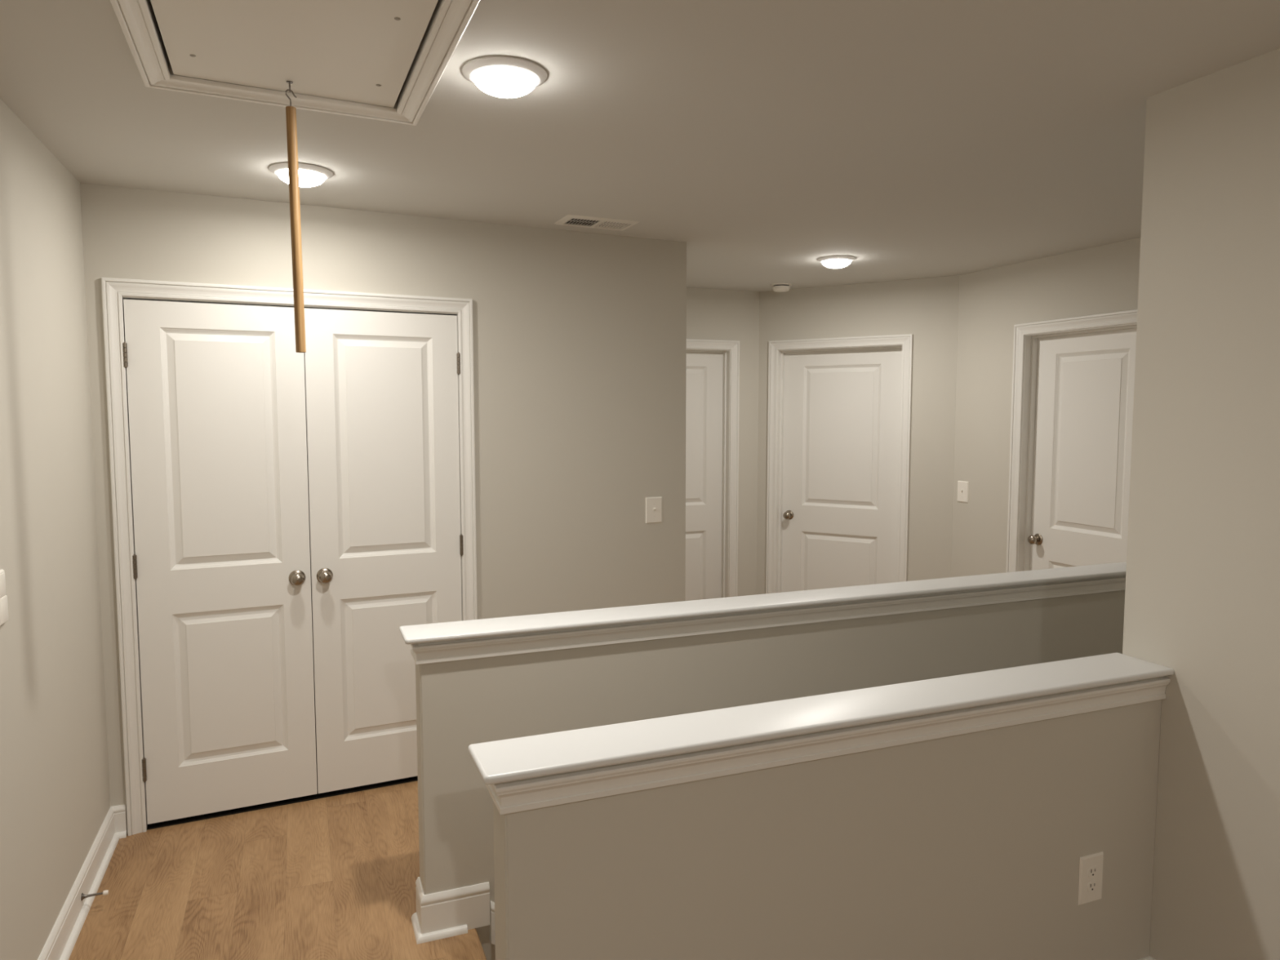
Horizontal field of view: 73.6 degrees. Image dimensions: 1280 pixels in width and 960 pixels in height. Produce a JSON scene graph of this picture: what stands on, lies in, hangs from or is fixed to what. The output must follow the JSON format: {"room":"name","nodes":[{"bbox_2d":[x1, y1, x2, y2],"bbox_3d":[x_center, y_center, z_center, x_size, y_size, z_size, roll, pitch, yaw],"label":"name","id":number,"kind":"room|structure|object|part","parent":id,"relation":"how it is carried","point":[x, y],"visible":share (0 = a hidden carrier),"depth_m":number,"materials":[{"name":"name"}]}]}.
{"room":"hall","nodes":[
{"label":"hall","id":0,"kind":"room"},
{"bbox_2d":[0,97,110,959],"bbox_3d":[-0.909,0.371,0.243,0.120,2.439,6.520,-2,5,-22],"label":"wall","id":1,"kind":"structure","parent":0,"point":[55,792],"depth_m":2.52,"materials":[{"name":"grey paint"}]},
{"bbox_2d":[0,568,8,625],"bbox_3d":[-1.583,0.295,2.110,0.010,0.134,0.118,-2,5,-22],"label":"wall control","id":2,"kind":"object","parent":1,"relation":"attached to","point":[3,597],"visible":1,"depth_m":2.14,"materials":[{"name":"white plastic"}]},
{"bbox_3d":[-1.584,0.295,2.110,0.007,0.134,0.118,-2,5,-22],"label":"wall plate","id":3,"kind":"part","parent":2,"relation":"part of","materials":[{"name":"white plastic"}]},
{"bbox_2d":[37,804,127,959],"bbox_3d":[-0.808,1.529,0.310,0.051,0.120,6.403,-2,5,-22],"label":"baseboard","id":4,"kind":"structure","parent":1,"relation":"attached to","point":[60,944],"depth_m":2.80,"materials":[{"name":"white wood"}]},
{"bbox_3d":[-0.800,1.580,0.310,0.038,0.019,6.391,-2,5,-22],"label":"shoe moulding","id":5,"kind":"part","parent":4,"relation":"part of","materials":[{"name":"white wood"}]},
{"bbox_2d":[80,889,108,900],"bbox_3d":[-1.767,1.345,2.777,0.074,0.023,0.023,-2,5,-22],"label":"door stop","id":6,"kind":"object","parent":1,"relation":"attached to","point":[105,892],"visible":1,"depth_m":2.77,"materials":[{"name":"silver metal"}]},
{"bbox_2d":[68,755,486,959],"bbox_3d":[0.770,1.564,2.263,4.722,0.250,9.150,-2,5,-22],"label":"floor","id":7,"kind":"structure","parent":0,"point":[334,877],"depth_m":2.90,"materials":[{"name":"brown wood"}]},
{"bbox_2d":[80,182,686,833],"bbox_3d":[-0.919,0.101,3.761,2.485,2.439,0.115,-2,5,-26],"label":"wall","id":8,"kind":"structure","parent":0,"point":[580,338],"depth_m":3.86,"materials":[{"name":"grey paint"}]},
{"bbox_2d":[101,277,477,835],"bbox_3d":[-1.360,0.286,3.528,1.371,2.105,0.175,-2,5,-26],"label":"door","id":9,"kind":"structure","parent":8,"relation":"in","point":[208,393],"depth_m":3.45,"materials":[{"name":"white wood"}]},
{"bbox_3d":[-1.384,0.401,3.462,0.052,0.052,0.062,-2,5,-26],"label":"knob","id":10,"kind":"part","parent":9,"relation":"part of","materials":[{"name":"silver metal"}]},
{"bbox_3d":[-1.289,0.398,3.508,0.052,0.052,0.062,-2,5,-26],"label":"knob","id":11,"kind":"part","parent":9,"relation":"part of","materials":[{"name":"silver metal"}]},
{"bbox_2d":[645,496,662,523],"bbox_3d":[0.070,0.147,4.166,0.089,0.127,0.017,-2,5,-26],"label":"light switch","id":12,"kind":"object","parent":8,"relation":"attached to","point":[653,504],"visible":1,"depth_m":4.17,"materials":[{"name":"white plastic"}]},
{"bbox_2d":[475,922,495,959],"bbox_3d":[1.145,2.813,2.973,3.474,2.850,1.125,-2,5,-22],"label":"wall","id":13,"kind":"structure","parent":0,"point":[484,932],"depth_m":2.72,"materials":[{"name":"grey paint"}]},
{"bbox_2d":[489,900,495,945],"bbox_3d":[0.956,2.466,3.362,3.074,2.364,0.014,-2,5,-22],"label":"skirt board","id":14,"kind":"object","parent":13,"relation":"attached to","point":[491,904],"visible":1,"depth_m":2.71,"materials":[{"name":"white wood"}]},
{"bbox_2d":[0,0,1279,291],"bbox_3d":[0.979,-1.069,2.144,5.172,0.140,9.150,-2,5,-22],"label":"ceiling","id":15,"kind":"structure","parent":0,"point":[907,140],"depth_m":2.45,"materials":[{"name":"grey paint"}]},
{"bbox_2d":[110,0,480,125],"bbox_3d":[-0.644,-0.951,1.612,0.708,0.038,1.495,-2,5,-22],"label":"attic hatch","id":16,"kind":"object","parent":15,"relation":"attached to","point":[364,51],"visible":0.98,"depth_m":1.94,"materials":[{"name":"white wood"}]},
{"bbox_3d":[-0.644,-0.964,1.612,0.568,0.012,1.362,-2,5,-22],"label":"hatch panel","id":17,"kind":"part","parent":16,"relation":"part of","materials":[{"name":"white paint"}]},
{"bbox_2d":[284,88,306,352],"bbox_3d":[-0.875,-0.654,2.176,0.031,0.655,0.024,-2,5,-22],"label":"rod","id":18,"kind":"object","parent":16,"relation":"hanging from","point":[291,111],"visible":1,"depth_m":2.17,"materials":[{"name":"brown wood"}]},
{"bbox_2d":[268,162,333,186],"bbox_3d":[-1.159,-1.034,2.933,0.205,0.050,0.205,-2,5,-22],"label":"ceiling light","id":19,"kind":"object","parent":15,"relation":"attached to","point":[309,175],"visible":0.81,"depth_m":2.89,"materials":[{"name":"white glass"}]},
{"bbox_2d":[277,169,324,186],"bbox_3d":[-1.159,-1.027,2.933,0.153,0.036,0.153,-2,5,-22],"label":"diffuser","id":20,"kind":"object","parent":19,"relation":"attached to","point":[307,178],"depth_m":2.90,"materials":[{"name":"white glass"}]},
{"bbox_2d":[462,55,546,97],"bbox_3d":[-0.330,-0.969,2.094,0.205,0.050,0.205,-2,5,-22],"label":"ceiling light","id":21,"kind":"object","parent":15,"relation":"attached to","point":[498,76],"visible":1,"depth_m":2.04,"materials":[{"name":"white glass"}]},
{"bbox_2d":[473,66,536,97],"bbox_3d":[-0.330,-0.962,2.094,0.153,0.036,0.153,-2,5,-22],"label":"diffuser","id":22,"kind":"object","parent":21,"relation":"attached to","point":[498,82],"depth_m":2.05,"materials":[{"name":"white glass"}]},
{"bbox_2d":[554,214,639,231],"bbox_3d":[-0.186,-1.114,3.722,0.330,0.012,0.186,-2,5,-24],"label":"ceiling vent","id":23,"kind":"object","parent":15,"relation":"in","point":[569,220],"visible":1,"depth_m":3.70,"materials":[{"name":"white metal"}]},
{"bbox_2d":[770,282,791,292],"bbox_3d":[0.907,-1.234,5.502,0.134,0.046,0.134,-2,5,-22],"label":"smoke detector","id":24,"kind":"object","parent":15,"relation":"attached to","point":[782,286],"visible":1,"depth_m":5.46,"materials":[{"name":"white plastic"}]},
{"bbox_3d":[0.907,-1.253,5.500,0.134,0.008,0.134,-2,5,-22],"label":"mounting plate","id":25,"kind":"part","parent":24,"relation":"part of","materials":[{"name":"white plastic"}]},
{"bbox_2d":[817,255,856,268],"bbox_3d":[1.053,-1.162,4.590,0.205,0.050,0.205,-2,5,-22],"label":"ceiling light","id":26,"kind":"object","parent":15,"relation":"attached to","point":[829,261],"visible":1,"depth_m":4.54,"materials":[{"name":"white glass"}]},
{"bbox_2d":[822,258,851,268],"bbox_3d":[1.053,-1.155,4.591,0.153,0.036,0.153,-2,5,-22],"label":"diffuser","id":27,"kind":"object","parent":26,"relation":"attached to","point":[829,263],"depth_m":4.54,"materials":[{"name":"white glass"}]},
{"bbox_2d":[686,287,759,596],"bbox_3d":[0.250,-0.053,5.760,1.410,2.439,0.115,-2,5,-22],"label":"wall","id":28,"kind":"structure","parent":0,"point":[719,314],"depth_m":5.84,"materials":[{"name":"grey paint"}]},
{"bbox_2d":[684,338,739,600],"bbox_3d":[0.237,0.116,5.757,0.887,2.102,0.133,-2,5,-22],"label":"door","id":29,"kind":"structure","parent":28,"relation":"in","point":[712,366],"depth_m":5.86,"materials":[{"name":"white wood"}]},
{"bbox_2d":[399,561,1126,944],"bbox_3d":[0.874,0.886,3.276,3.441,0.946,0.174,-2,5,-22],"label":"wall","id":30,"kind":"structure","parent":0,"point":[491,679],"depth_m":2.89,"materials":[{"name":"grey paint"}]},
{"bbox_3d":[-0.633,1.396,2.698,0.155,0.019,0.141,-2,5,-22],"label":"shoe moulding","id":31,"kind":"part","parent":30,"relation":"part of","materials":[{"name":"white wood"}]},
{"bbox_3d":[-0.595,1.336,2.717,0.212,0.135,0.126,-2,5,-22],"label":"baseboard","id":32,"kind":"part","parent":30,"relation":"part of","materials":[{"name":"white wood"}]},
{"bbox_3d":[0.884,0.466,3.248,3.419,0.068,0.156,-2,5,-22],"label":"cap moulding","id":33,"kind":"part","parent":30,"relation":"part of","materials":[{"name":"white wood"}]},
{"bbox_2d":[467,652,1173,959],"bbox_3d":[0.521,0.984,2.014,1.803,0.946,0.174,-2,5,-22],"label":"wall","id":34,"kind":"structure","parent":0,"point":[955,817],"depth_m":1.92,"materials":[{"name":"grey paint"}]},
{"bbox_3d":[0.532,0.563,1.985,1.781,0.068,0.156,-2,5,-22],"label":"cap moulding","id":35,"kind":"part","parent":34,"relation":"part of","materials":[{"name":"white wood"}]},
{"bbox_2d":[1077,851,1103,905],"bbox_3d":[1.166,1.030,2.210,0.080,0.127,0.008,-2,5,-22],"label":"power outlet","id":36,"kind":"object","parent":34,"relation":"attached to","point":[1091,866],"visible":1,"depth_m":2.20,"materials":[{"name":"white plastic"}]},
{"bbox_2d":[1087,880,1097,892],"bbox_3d":[1.167,1.049,2.209,0.034,0.027,0.003,-2,5,-22],"label":"socket","id":37,"kind":"object","parent":36,"relation":"attached to","point":[1091,885],"depth_m":2.21,"materials":[{"name":"grey plastic"}]},
{"bbox_2d":[1087,866,1097,877],"bbox_3d":[1.167,1.010,2.206,0.034,0.027,0.003,-2,5,-22],"label":"socket","id":38,"kind":"object","parent":36,"relation":"attached to","point":[1092,871],"depth_m":2.20,"materials":[{"name":"grey plastic"}]},
{"bbox_2d":[756,275,959,594],"bbox_3d":[1.398,-0.044,5.629,1.301,2.439,0.115,3,5,32],"label":"wall","id":39,"kind":"structure","parent":0,"point":[926,308],"depth_m":5.34,"materials":[{"name":"grey paint"}]},
{"bbox_2d":[765,333,913,593],"bbox_3d":[1.312,0.121,5.684,0.959,2.102,0.133,3,5,32],"label":"door","id":40,"kind":"structure","parent":39,"relation":"in","point":[839,409],"depth_m":5.70,"materials":[{"name":"white wood"}]},
{"bbox_3d":[1.012,0.243,5.877,0.052,0.052,0.066,3,5,32],"label":"knob","id":41,"kind":"part","parent":40,"relation":"part of","materials":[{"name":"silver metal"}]},
{"bbox_2d":[951,237,1140,577],"bbox_3d":[2.449,1.447,4.176,0.115,5.189,2.768,-2,5,-22],"label":"wall","id":42,"kind":"structure","parent":0,"point":[1104,278],"depth_m":4.90,"materials":[{"name":"grey paint"}]},
{"bbox_2d":[957,480,968,502],"bbox_3d":[1.942,0.071,5.166,0.017,0.127,0.089,-2,5,-22],"label":"light switch","id":43,"kind":"object","parent":42,"relation":"attached to","point":[962,486],"visible":1,"depth_m":5.16,"materials":[{"name":"white plastic"}]},
{"bbox_2d":[1005,309,1137,572],"bbox_3d":[2.290,0.216,4.454,0.133,2.102,0.849,-2,5,-22],"label":"door","id":44,"kind":"structure","parent":42,"relation":"in","point":[1073,378],"depth_m":4.52,"materials":[{"name":"white wood"}]},
{"bbox_3d":[2.179,0.330,4.738,0.066,0.052,0.052,-2,5,-22],"label":"knob","id":45,"kind":"part","parent":44,"relation":"part of","materials":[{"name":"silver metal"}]},
{"bbox_2d":[1122,48,1279,959],"bbox_3d":[2.137,1.736,0.416,3.254,5.189,4.392,-2,5,-22],"label":"wall","id":46,"kind":"structure","parent":0,"point":[1202,588],"depth_m":2.13,"materials":[{"name":"grey paint"}]},
{"bbox_2d":[1137,955,1155,959],"bbox_3d":[1.325,1.536,0.055,1.789,0.144,4.353,-2,5,-22],"label":"baseboard","id":47,"kind":"structure","parent":46,"relation":"attached to","point":[1148,957],"depth_m":2.31,"materials":[{"name":"white"}]}
]}

